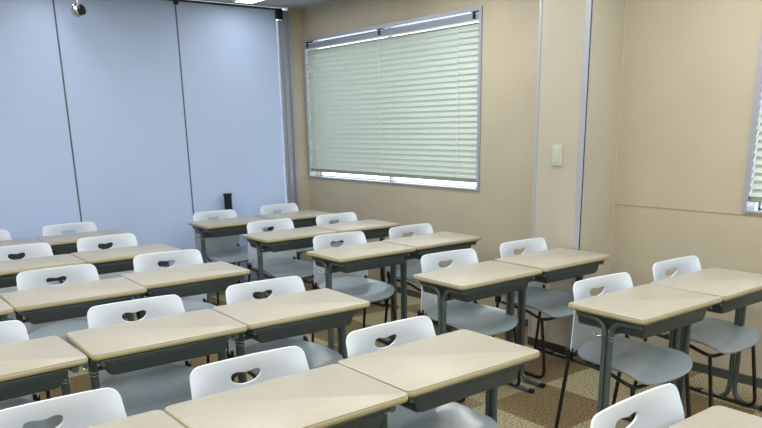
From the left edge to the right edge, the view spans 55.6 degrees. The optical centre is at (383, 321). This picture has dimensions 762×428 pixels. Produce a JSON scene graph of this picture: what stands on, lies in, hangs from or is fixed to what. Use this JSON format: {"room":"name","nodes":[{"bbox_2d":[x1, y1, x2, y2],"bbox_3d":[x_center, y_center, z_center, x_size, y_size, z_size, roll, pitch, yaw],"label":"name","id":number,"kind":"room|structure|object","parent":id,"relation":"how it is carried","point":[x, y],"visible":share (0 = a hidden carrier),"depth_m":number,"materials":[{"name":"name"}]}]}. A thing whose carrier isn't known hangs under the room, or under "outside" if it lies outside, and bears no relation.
{"room":"classroom","nodes":[
{"label":"classroom","id":0,"kind":"room"},
{"bbox_2d":[0,0,80,283],"bbox_3d":[-3.020,-1.303,5.779,1.003,2.566,0.050,-13,19,-36],"label":"partition panel","id":1,"kind":"object","parent":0,"point":[38,190],"visible":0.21,"depth_m":5.82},
{"bbox_2d":[54,0,194,267],"bbox_3d":[-2.220,-1.482,6.379,1.006,2.566,0.050,-13,19,-36],"label":"partition panel","id":2,"kind":"object","parent":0,"point":[121,64],"visible":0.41,"depth_m":6.27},
{"bbox_2d":[176,1,285,280],"bbox_3d":[-1.420,-1.660,6.978,1.000,2.566,0.050,-13,19,-36],"label":"partition panel","id":3,"kind":"object","parent":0,"point":[229,54],"visible":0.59,"depth_m":6.84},
{"bbox_2d":[194,0,335,8],"bbox_3d":[-0.619,-1.631,1.636,6.930,0.100,9.300,-13,19,-36],"label":"ceiling","id":4,"kind":"structure","parent":0,"point":[283,4],"depth_m":6.71,"materials":[{"name":"white paint"}]},
{"bbox_2d":[71,0,85,17],"bbox_3d":[-2.368,-2.482,5.570,0.103,0.261,0.091,3,16,14],"label":"spotlight","id":5,"kind":"object","parent":4,"relation":"hanging from","point":[78,10],"visible":1,"depth_m":5.56,"materials":[{"name":"silver metal"}]},
{"bbox_2d":[231,0,262,3],"bbox_3d":[-0.883,-2.745,5.999,0.230,0.033,1.280,-13,19,-36],"label":"recessed light","id":6,"kind":"object","parent":4,"relation":"in","point":[234,1],"visible":1,"depth_m":6.41,"materials":[{"name":"white ceramic"}]},
{"bbox_2d":[283,8,311,262],"bbox_3d":[-0.874,-1.801,7.416,0.145,2.600,0.100,-13,19,-36],"label":"wall","id":7,"kind":"structure","parent":0,"point":[295,14],"depth_m":7.29,"materials":[{"name":"beige paint"}]},
{"bbox_2d":[169,0,281,9],"bbox_3d":[-3.538,-2.437,5.061,6.460,0.014,0.062,-13,19,-36],"label":"trim","id":8,"kind":"structure","parent":7,"relation":"attached to","point":[191,1],"depth_m":6.62,"materials":[{"name":"grey"}]},
{"bbox_2d":[275,9,282,19],"bbox_3d":[-1.002,-2.938,6.919,0.061,0.085,0.046,-13,19,-36],"label":"block","id":9,"kind":"object","parent":7,"relation":"attached to","point":[278,13],"visible":1,"depth_m":6.90,"materials":[{"name":"black plastic"}]},
{"bbox_2d":[276,10,301,259],"bbox_3d":[-0.954,-1.756,7.310,0.124,2.572,0.080,-13,19,-36],"label":"trim","id":10,"kind":"structure","parent":7,"relation":"attached to","point":[284,42],"depth_m":7.19,"materials":[{"name":"silver metal"}]},
{"bbox_2d":[6,276,761,427],"bbox_3d":[-0.570,0.974,2.346,6.930,0.100,9.300,-13,19,-36],"label":"floor","id":11,"kind":"structure","parent":0,"point":[516,408],"depth_m":4.18,"materials":[{"name":"carpet"}]},
{"bbox_2d":[0,229,11,240],"bbox_3d":[-2.916,-0.262,5.373,0.450,0.773,0.476,-13,19,-36],"label":"chair","id":12,"kind":"object","parent":11,"relation":"on","point":[4,234],"visible":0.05,"depth_m":5.51,"materials":[{"name":"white plastic"}]},
{"bbox_2d":[0,298,13,321],"bbox_3d":[-2.047,0.302,3.366,0.620,0.713,0.396,-13,19,-36],"label":"school desk","id":13,"kind":"object","parent":11,"relation":"on","point":[5,309],"visible":0.38,"depth_m":3.31,"materials":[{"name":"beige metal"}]},
{"bbox_2d":[0,238,43,259],"bbox_3d":[-2.787,-0.202,5.267,0.620,0.713,0.396,-12,19,-36],"label":"school desk","id":14,"kind":"object","parent":11,"relation":"on","point":[3,243],"visible":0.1,"depth_m":5.24,"materials":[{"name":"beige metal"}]},
{"bbox_2d":[0,243,57,320],"bbox_3d":[-2.285,-0.088,4.688,0.450,0.773,0.476,-13,19,-36],"label":"chair","id":15,"kind":"object","parent":11,"relation":"on","point":[33,250],"visible":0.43,"depth_m":4.78,"materials":[{"name":"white plastic"}]},
{"bbox_2d":[0,320,61,427],"bbox_3d":[-1.478,0.433,2.720,0.450,0.773,0.476,-13,19,-36],"label":"chair","id":16,"kind":"object","parent":11,"relation":"on","point":[12,331],"visible":0.34,"depth_m":2.86,"materials":[{"name":"white plastic"}]},
{"bbox_2d":[0,336,87,400],"bbox_3d":[-1.406,0.491,2.628,0.620,0.713,0.396,-13,19,-38],"label":"school desk","id":17,"kind":"object","parent":11,"relation":"on","point":[28,367],"visible":1,"depth_m":2.55,"materials":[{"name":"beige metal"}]},
{"bbox_2d":[0,254,88,368],"bbox_3d":[-2.192,-0.009,4.519,0.620,0.713,0.396,-12,19,-36],"label":"school desk","id":18,"kind":"object","parent":11,"relation":"on","point":[9,270],"visible":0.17,"depth_m":4.39,"materials":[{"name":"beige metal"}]},
{"bbox_2d":[16,264,99,398],"bbox_3d":[-1.668,0.117,3.892,0.450,0.773,0.476,-12,19,-35],"label":"chair","id":19,"kind":"object","parent":11,"relation":"on","point":[33,279],"visible":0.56,"depth_m":3.94,"materials":[{"name":"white plastic"}]},
{"bbox_2d":[0,388,126,427],"bbox_3d":[-0.824,0.630,1.952,0.450,0.773,0.476,-12,19,-35],"label":"chair","id":20,"kind":"object","parent":11,"relation":"on","point":[85,409],"visible":0.99,"depth_m":2.06,"materials":[{"name":"white plastic"}]},
{"bbox_2d":[0,277,146,323],"bbox_3d":[-1.557,0.191,3.740,0.620,0.713,0.396,-12,19,-35],"label":"school desk","id":21,"kind":"object","parent":11,"relation":"on","point":[68,301],"visible":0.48,"depth_m":3.54,"materials":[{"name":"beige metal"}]},
{"bbox_2d":[42,222,123,318],"bbox_3d":[-2.403,-0.375,5.750,0.450,0.773,0.476,-13,19,-37],"label":"chair","id":22,"kind":"object","parent":11,"relation":"on","point":[80,227],"visible":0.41,"depth_m":5.79,"materials":[{"name":"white plastic"}]},
{"bbox_2d":[35,229,135,320],"bbox_3d":[-2.296,-0.311,5.637,0.620,0.713,0.396,-12,19,-35],"label":"school desk","id":23,"kind":"object","parent":11,"relation":"on","point":[65,243],"visible":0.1,"depth_m":5.43,"materials":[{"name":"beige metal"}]},
{"bbox_2d":[77,233,137,299],"bbox_3d":[-1.836,-0.195,5.049,0.450,0.773,0.476,-13,19,-37],"label":"chair","id":24,"kind":"object","parent":11,"relation":"on","point":[127,239],"visible":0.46,"depth_m":5.14,"materials":[{"name":"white plastic"}]},
{"bbox_2d":[70,243,180,274],"bbox_3d":[-1.706,-0.120,4.895,0.620,0.713,0.396,-12,19,-35],"label":"school desk","id":25,"kind":"object","parent":11,"relation":"on","point":[113,260],"visible":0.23,"depth_m":4.67,"materials":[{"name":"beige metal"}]},
{"bbox_2d":[86,410,184,427],"bbox_3d":[-0.764,0.689,1.857,0.620,0.713,0.396,-13,19,-36],"label":"school desk","id":26,"kind":"object","parent":11,"relation":"on","point":[154,418],"visible":1,"depth_m":2.00,"materials":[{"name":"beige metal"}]},
{"bbox_2d":[87,295,194,416],"bbox_3d":[-0.975,0.318,3.109,0.450,0.773,0.476,-12,18,-34],"label":"chair","id":27,"kind":"object","parent":11,"relation":"on","point":[160,387],"visible":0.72,"depth_m":3.13,"materials":[{"name":"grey plastic"}]},
{"bbox_2d":[66,309,246,389],"bbox_3d":[-0.908,0.377,3.014,0.620,0.713,0.396,-12,19,-35],"label":"school desk","id":28,"kind":"object","parent":11,"relation":"on","point":[120,348],"visible":0.98,"depth_m":2.83,"materials":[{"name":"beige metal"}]},
{"bbox_2d":[133,249,233,381],"bbox_3d":[-1.205,-0.008,4.319,0.450,0.773,0.476,-11,18,-31],"label":"chair","id":29,"kind":"object","parent":11,"relation":"on","point":[145,262],"visible":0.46,"depth_m":4.42,"materials":[{"name":"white plastic"}]},
{"bbox_2d":[120,261,249,377],"bbox_3d":[-1.106,0.069,4.158,0.620,0.713,0.396,-12,19,-35],"label":"school desk","id":30,"kind":"object","parent":11,"relation":"on","point":[197,279],"visible":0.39,"depth_m":3.98,"materials":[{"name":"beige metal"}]},
{"bbox_2d":[193,209,259,305],"bbox_3d":[-1.404,-0.579,6.431,0.450,0.773,0.476,-12,19,-35],"label":"chair","id":31,"kind":"object","parent":11,"relation":"on","point":[227,249],"visible":0.69,"depth_m":6.47,"materials":[{"name":"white plastic"}]},
{"bbox_2d":[188,216,270,303],"bbox_3d":[-1.324,-0.524,6.352,0.620,0.713,0.396,-13,19,-36],"label":"school desk","id":32,"kind":"object","parent":11,"relation":"on","point":[237,225],"visible":0.53,"depth_m":6.14,"materials":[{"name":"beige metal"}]},
{"bbox_2d":[223,193,241,283],"bbox_3d":[-1.482,-0.791,7.008,0.160,0.888,0.160,-13,19,-36],"label":"post","id":33,"kind":"object","parent":11,"relation":"on","point":[227,196],"visible":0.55,"depth_m":6.88,"materials":[{"name":"black plastic"}]},
{"bbox_2d":[190,346,308,399],"bbox_3d":[-0.329,0.521,2.316,0.450,0.773,0.476,-12,19,-35],"label":"chair","id":34,"kind":"object","parent":11,"relation":"on","point":[212,378],"visible":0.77,"depth_m":2.37,"materials":[{"name":"white plastic"}]},
{"bbox_2d":[247,218,319,288],"bbox_3d":[-0.795,-0.395,5.714,0.450,0.773,0.476,-12,19,-36],"label":"chair","id":35,"kind":"object","parent":11,"relation":"on","point":[281,264],"visible":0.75,"depth_m":5.74,"materials":[{"name":"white plastic"}]},
{"bbox_2d":[226,276,342,379],"bbox_3d":[-0.470,0.212,3.462,0.450,0.773,0.476,-11,18,-33],"label":"chair","id":36,"kind":"object","parent":11,"relation":"on","point":[317,355],"visible":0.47,"depth_m":3.52,"materials":[{"name":"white plastic"}]},
{"bbox_2d":[164,364,407,427],"bbox_3d":[-0.275,0.578,2.229,0.620,0.713,0.396,-13,19,-36],"label":"school desk","id":37,"kind":"object","parent":11,"relation":"on","point":[333,395],"visible":0.99,"depth_m":2.12,"materials":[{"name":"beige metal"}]},
{"bbox_2d":[260,203,313,282],"bbox_3d":[-0.889,-0.712,6.883,0.450,0.773,0.476,-13,19,-37],"label":"chair","id":38,"kind":"object","parent":11,"relation":"on","point":[288,207],"visible":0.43,"depth_m":6.91,"materials":[{"name":"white plastic"}]},
{"bbox_2d":[242,227,336,298],"bbox_3d":[-0.708,-0.327,5.585,0.620,0.713,0.396,-13,19,-36],"label":"school desk","id":39,"kind":"object","parent":11,"relation":"on","point":[295,238],"visible":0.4,"depth_m":5.37,"materials":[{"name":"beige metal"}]},
{"bbox_2d":[212,288,369,382],"bbox_3d":[-0.413,0.269,3.377,0.620,0.713,0.396,-12,19,-34],"label":"school desk","id":40,"kind":"object","parent":11,"relation":"on","point":[269,319],"visible":0.7,"depth_m":3.20,"materials":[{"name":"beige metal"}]},
{"bbox_2d":[255,210,332,292],"bbox_3d":[-0.810,-0.637,6.730,0.620,0.713,0.396,-12,19,-35],"label":"school desk","id":41,"kind":"object","parent":11,"relation":"on","point":[307,218],"visible":0.27,"depth_m":6.55,"materials":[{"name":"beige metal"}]},
{"bbox_2d":[316,212,385,305],"bbox_3d":[-0.286,-0.498,6.056,0.450,0.773,0.476,-13,19,-37],"label":"chair","id":42,"kind":"object","parent":11,"relation":"on","point":[349,216],"visible":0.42,"depth_m":6.12,"materials":[{"name":"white plastic"}]},
{"bbox_2d":[311,231,395,349],"bbox_3d":[-0.207,-0.195,4.939,0.450,0.773,0.476,-11,18,-31],"label":"chair","id":43,"kind":"object","parent":11,"relation":"on","point":[356,284],"visible":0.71,"depth_m":4.97,"materials":[{"name":"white plastic"}]},
{"bbox_2d":[312,219,399,307],"bbox_3d":[-0.219,-0.440,5.965,0.620,0.713,0.396,-12,19,-36],"label":"school desk","id":44,"kind":"object","parent":11,"relation":"on","point":[371,228],"visible":0.33,"depth_m":5.82,"materials":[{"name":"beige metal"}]},
{"bbox_2d":[306,241,415,350],"bbox_3d":[-0.138,-0.122,4.793,0.620,0.713,0.396,-13,19,-37],"label":"school desk","id":45,"kind":"object","parent":11,"relation":"on","point":[378,254],"visible":0.7,"depth_m":4.62,"materials":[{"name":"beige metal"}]},
{"bbox_2d":[384,223,455,328],"bbox_3d":[0.311,-0.298,5.282,0.450,0.773,0.476,-13,19,-36],"label":"chair","id":46,"kind":"object","parent":11,"relation":"on","point":[413,265],"visible":0.38,"depth_m":5.35,"materials":[{"name":"white plastic"}]},
{"bbox_2d":[346,316,498,427],"bbox_3d":[0.137,0.416,2.672,0.450,0.773,0.476,-13,19,-36],"label":"chair","id":47,"kind":"object","parent":11,"relation":"on","point":[362,341],"visible":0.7,"depth_m":2.72,"materials":[{"name":"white plastic"}]},
{"bbox_2d":[382,232,481,337],"bbox_3d":[0.348,-0.238,5.184,0.620,0.713,0.396,-13,19,-37],"label":"school desk","id":48,"kind":"object","parent":11,"relation":"on","point":[424,244],"visible":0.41,"depth_m":5.00,"materials":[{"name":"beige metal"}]},
{"bbox_2d":[337,329,539,427],"bbox_3d":[0.203,0.466,2.611,0.620,0.713,0.396,-13,19,-36],"label":"school desk","id":49,"kind":"object","parent":11,"relation":"on","point":[439,370],"visible":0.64,"depth_m":2.45,"materials":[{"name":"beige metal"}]},
{"bbox_2d":[417,248,520,402],"bbox_3d":[0.481,0.005,4.155,0.450,0.773,0.476,-11,18,-32],"label":"chair","id":50,"kind":"object","parent":11,"relation":"on","point":[472,316],"visible":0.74,"depth_m":4.16,"materials":[{"name":"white plastic"}]},
{"bbox_2d":[413,261,541,393],"bbox_3d":[0.519,0.079,4.009,0.620,0.713,0.396,-13,19,-37],"label":"school desk","id":51,"kind":"object","parent":11,"relation":"on","point":[482,280],"visible":0.7,"depth_m":3.83,"materials":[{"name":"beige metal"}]},
{"bbox_2d":[492,237,577,377],"bbox_3d":[0.985,-0.102,4.514,0.450,0.773,0.476,-12,19,-34],"label":"chair","id":52,"kind":"object","parent":11,"relation":"on","point":[552,303],"visible":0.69,"depth_m":4.52,"materials":[{"name":"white plastic"}]},
{"bbox_2d":[494,248,610,387],"bbox_3d":[1.017,-0.038,4.403,0.620,0.713,0.396,-13,19,-36],"label":"school desk","id":53,"kind":"object","parent":11,"relation":"on","point":[556,264],"visible":0.55,"depth_m":4.23,"materials":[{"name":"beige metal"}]},
{"bbox_2d":[554,272,692,427],"bbox_3d":[1.146,0.198,3.402,0.450,0.773,0.476,-11,18,-32],"label":"chair","id":54,"kind":"object","parent":11,"relation":"on","point":[647,363],"visible":0.83,"depth_m":3.40,"materials":[{"name":"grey plastic"}]},
{"bbox_2d":[590,383,684,427],"bbox_3d":[0.792,0.613,1.902,0.450,0.773,0.476,-13,19,-37],"label":"chair","id":55,"kind":"object","parent":11,"relation":"on","point":[661,406],"visible":0.99,"depth_m":2.01,"materials":[{"name":"grey plastic"}]},
{"bbox_2d":[568,284,721,415],"bbox_3d":[1.185,0.249,3.338,0.620,0.713,0.396,-12,19,-35],"label":"school desk","id":56,"kind":"object","parent":11,"relation":"on","point":[646,310],"visible":0.82,"depth_m":3.16,"materials":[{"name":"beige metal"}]},
{"bbox_2d":[634,256,758,418],"bbox_3d":[1.660,0.080,3.800,0.450,0.773,0.476,-11,18,-33],"label":"chair","id":57,"kind":"object","parent":11,"relation":"on","point":[725,337],"visible":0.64,"depth_m":3.77,"materials":[{"name":"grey plastic"}]},
{"bbox_2d":[650,267,761,410],"bbox_3d":[1.679,0.141,3.702,0.620,0.713,0.396,-12,19,-36],"label":"school desk","id":58,"kind":"object","parent":11,"relation":"on","point":[738,290],"visible":0.49,"depth_m":3.57,"materials":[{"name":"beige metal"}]},
{"bbox_2d":[668,406,761,427],"bbox_3d":[0.829,0.671,1.812,0.620,0.713,0.396,-13,19,-36],"label":"school desk","id":59,"kind":"object","parent":11,"relation":"on","point":[714,416],"visible":1,"depth_m":1.94,"materials":[{"name":"beige laminate"}]},
{"bbox_2d":[301,0,761,378],"bbox_3d":[2.045,-0.934,4.031,0.150,2.600,9.200,-13,19,-36],"label":"wall","id":60,"kind":"structure","parent":0,"point":[690,66],"depth_m":4.45,"materials":[{"name":"beige paint"}]},
{"bbox_2d":[302,5,482,190],"bbox_3d":[0.027,-1.909,6.411,0.149,1.333,2.460,-13,19,-36],"label":"window","id":61,"kind":"structure","parent":60,"relation":"in","point":[467,11],"depth_m":6.13,"materials":[{"name":"silver metal"}]},
{"bbox_2d":[305,11,478,182],"bbox_3d":[-0.015,-1.913,6.378,0.054,1.245,2.400,-13,19,-36],"label":"blind","id":62,"kind":"object","parent":61,"relation":"attached to","point":[403,106],"visible":1,"depth_m":6.20,"materials":[{"name":"grey"}]},
{"bbox_2d":[397,287,761,387],"bbox_3d":[2.036,0.317,4.280,0.008,0.055,9.100,-13,19,-36],"label":"baseboard","id":63,"kind":"structure","parent":60,"relation":"attached to","point":[699,367],"depth_m":4.33,"materials":[{"name":"grey"}]},
{"bbox_2d":[608,0,626,274],"bbox_3d":[1.486,-1.105,4.592,0.008,2.545,0.007,-13,19,-36],"label":"trim","id":64,"kind":"structure","parent":60,"relation":"attached to","point":[626,0],"depth_m":4.57,"materials":[{"name":"beige"}]},
{"bbox_2d":[615,204,761,216],"bbox_3d":[3.161,-0.230,2.623,0.002,0.004,5.400,-13,19,-36],"label":"trim","id":65,"kind":"structure","parent":60,"relation":"attached to","point":[615,204],"depth_m":4.28,"materials":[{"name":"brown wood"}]},
{"bbox_2d":[741,30,761,213],"bbox_3d":[2.795,-1.027,2.981,0.149,1.333,2.430,-13,19,-36],"label":"window","id":66,"kind":"structure","parent":60,"relation":"in","point":[747,206],"depth_m":3.93,"materials":[{"name":"silver metal"}]},
{"bbox_2d":[750,97,761,202],"bbox_3d":[2.753,-1.031,2.948,0.054,1.245,2.370,-13,19,-36],"label":"blind","id":67,"kind":"object","parent":66,"relation":"attached to","point":[756,194],"visible":1,"depth_m":3.95,"materials":[{"name":"grey"}]},
{"bbox_2d":[530,0,625,346],"bbox_3d":[1.236,-1.088,4.653,0.335,2.600,0.385,-13,19,-36],"label":"wall column","id":68,"kind":"structure","parent":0,"point":[563,21],"depth_m":4.50,"materials":[{"name":"beige paint"}]},
{"bbox_2d":[528,0,542,336],"bbox_3d":[0.988,-1.095,4.695,0.004,2.600,0.019,-13,19,-36],"label":"trim","id":69,"kind":"structure","parent":68,"relation":"attached to","point":[541,1],"depth_m":4.65,"materials":[{"name":"silver metal"}]},
{"bbox_2d":[527,336,575,356],"bbox_3d":[1.256,0.142,4.979,0.335,0.055,0.393,-13,19,-36],"label":"baseboard","id":70,"kind":"structure","parent":68,"relation":"attached to","point":[550,346],"depth_m":4.88,"materials":[{"name":"grey"}]},
{"bbox_2d":[552,145,562,165],"bbox_3d":[1.094,-1.047,4.561,0.012,0.128,0.076,-13,19,-36],"label":"light switch","id":71,"kind":"object","parent":68,"relation":"attached to","point":[556,149],"visible":1,"depth_m":4.55,"materials":[{"name":"grey plastic"}]},
{"bbox_2d":[568,0,593,346],"bbox_3d":[1.213,-1.025,4.422,0.012,2.600,0.044,-13,19,-36],"label":"trim","id":72,"kind":"structure","parent":68,"relation":"attached to","point":[589,3],"depth_m":4.38,"materials":[{"name":"silver metal"}]},
{"bbox_3d":[-4.623,-0.946,4.577,1.003,2.566,0.050,-13,19,-36],"label":"partition panel","id":73,"kind":"object","parent":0,"visible":0},
{"bbox_2d":[52,0,193,221],"bbox_3d":[-3.418,-1.210,5.476,4.081,2.572,0.039,-13,19,-36],"label":"trim","id":74,"kind":"structure","parent":73,"relation":"attached to","point":[52,0],"depth_m":6.15,"materials":[{"name":"grey metal"}]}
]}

